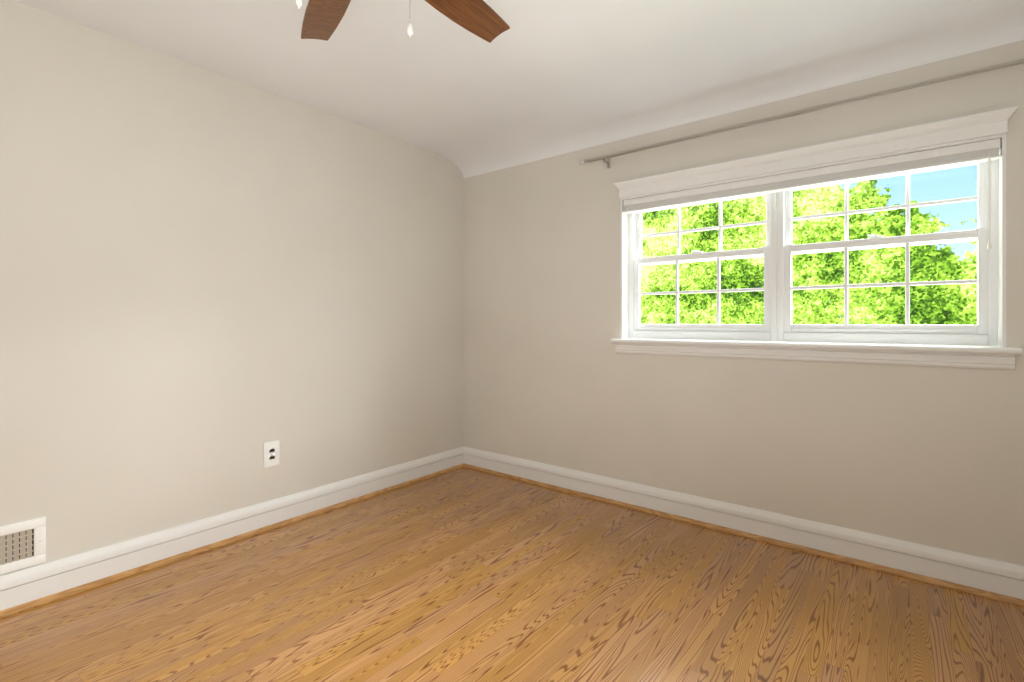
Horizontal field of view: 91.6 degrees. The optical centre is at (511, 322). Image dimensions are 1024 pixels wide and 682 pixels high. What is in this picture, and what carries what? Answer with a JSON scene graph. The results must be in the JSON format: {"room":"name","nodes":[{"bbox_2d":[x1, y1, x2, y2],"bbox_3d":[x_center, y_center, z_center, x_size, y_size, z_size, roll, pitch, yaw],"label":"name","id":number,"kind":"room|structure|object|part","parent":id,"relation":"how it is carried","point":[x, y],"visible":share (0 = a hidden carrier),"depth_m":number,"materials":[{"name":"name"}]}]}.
{"room":"empty bedroom","nodes":[
{"label":"empty bedroom","id":0,"kind":"room"},
{"bbox_2d":[0,0,462,575],"bbox_3d":[-1.796,-0.068,2.404,0.220,2.435,4.690,0,0,38],"label":"wall","id":1,"kind":"structure","parent":0,"point":[210,284],"depth_m":2.49,"materials":[{"name":"beige paint"}]},
{"bbox_2d":[0,517,45,574],"bbox_3d":[-2.044,0.896,1.904,0.012,0.186,0.383,0,0,38],"label":"air vent","id":2,"kind":"object","parent":1,"relation":"in","point":[23,544],"visible":1,"depth_m":2.00,"materials":[{"name":"white metal"}]},
{"bbox_2d":[0,446,463,610],"bbox_3d":[-1.702,1.073,2.329,0.020,0.153,4.250,0,0,38],"label":"baseboard","id":3,"kind":"structure","parent":1,"relation":"attached to","point":[23,586],"depth_m":2.47,"materials":[{"name":"white wood"}]},
{"bbox_2d":[0,463,463,617],"bbox_3d":[-1.697,1.139,2.325,0.033,0.021,4.250,0,0,38],"label":"trim","id":4,"kind":"structure","parent":1,"relation":"attached to","point":[59,595],"depth_m":2.46,"materials":[{"name":"brown wood"}]},
{"bbox_2d":[264,440,279,467],"bbox_3d":[-1.346,0.738,2.788,0.008,0.140,0.089,0,0,38],"label":"electrical outlet plate","id":5,"kind":"object","parent":1,"relation":"attached to","point":[271,453],"visible":1,"depth_m":2.79,"materials":[{"name":"white plastic"}]},
{"bbox_2d":[0,467,1023,681],"bbox_3d":[-0.358,1.210,1.264,3.890,0.120,4.690,0,0,38],"label":"floor","id":6,"kind":"structure","parent":0,"point":[463,574],"depth_m":1.99,"materials":[{"name":"brown wood"}]},
{"bbox_2d":[15,0,1023,178],"bbox_3d":[-0.358,-1.300,1.264,3.890,0.290,4.690,0,0,38],"label":"ceiling","id":7,"kind":"structure","parent":0,"point":[540,79],"depth_m":2.36,"materials":[{"name":"white paint"}]},
{"bbox_2d":[295,0,509,42],"bbox_3d":[-0.390,-1.042,1.407,1.221,0.485,1.167,0,0,38],"label":"fan","id":8,"kind":"object","parent":7,"relation":"hanging from","point":[482,19],"visible":1,"depth_m":1.76,"materials":[{"name":"brown wood"}]},
{"bbox_2d":[463,40,1023,565],"bbox_3d":[1.030,-0.003,3.016,3.450,2.305,0.220,0,0,38],"label":"wall","id":9,"kind":"structure","parent":0,"point":[913,454],"depth_m":2.72,"materials":[{"name":"beige paint"}]},
{"bbox_2d":[579,58,1023,168],"bbox_3d":[1.339,-1.024,2.568,2.246,0.072,0.098,0,0,38],"label":"curtain rod","id":10,"kind":"object","parent":9,"relation":"attached to","point":[846,101],"visible":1,"depth_m":2.44,"materials":[{"name":"grey metal"}]},
{"bbox_2d":[611,106,1021,369],"bbox_3d":[1.405,-0.340,2.651,1.822,1.071,0.226,0,0,38],"label":"window","id":11,"kind":"structure","parent":9,"relation":"in","point":[779,177],"depth_m":2.49,"materials":[{"name":"white wood"}]},
{"bbox_3d":[1.450,-0.349,2.709,1.602,0.729,0.037,0,0,38],"label":"glass","id":12,"kind":"part","parent":11,"relation":"part of","materials":[{"name":"clear glass"}]},
{"bbox_3d":[1.449,-0.334,2.707,1.718,0.876,0.084,0,0,38],"label":"frame","id":13,"kind":"part","parent":11,"relation":"part of","materials":[{"name":"white plastic"}]},
{"bbox_3d":[1.355,-0.830,2.588,1.802,0.091,0.046,0,0,38],"label":"head casing","id":14,"kind":"part","parent":11,"relation":"part of","materials":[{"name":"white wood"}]},
{"bbox_2d":[463,446,1023,599],"bbox_3d":[0.955,1.073,2.921,3.450,0.153,0.020,0,0,38],"label":"baseboard","id":15,"kind":"structure","parent":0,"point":[994,576],"depth_m":2.55,"materials":[{"name":"white wood"}]},
{"bbox_2d":[464,464,1023,606],"bbox_3d":[0.951,1.139,2.916,3.450,0.021,0.033,0,0,38],"label":"trim","id":16,"kind":"structure","parent":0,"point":[962,588],"depth_m":2.54,"materials":[{"name":"brown wood"}]},
{"label":"outside","id":17,"kind":"structure","parent":0,"visible":0},
{"bbox_2d":[640,164,977,345],"bbox_3d":[4.570,-2.350,5.429,20.000,17.000,0.001,0,0,38],"label":"window glass","id":18,"kind":"object","parent":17,"point":[812,313],"depth_m":5.97,"materials":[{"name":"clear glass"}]}
]}

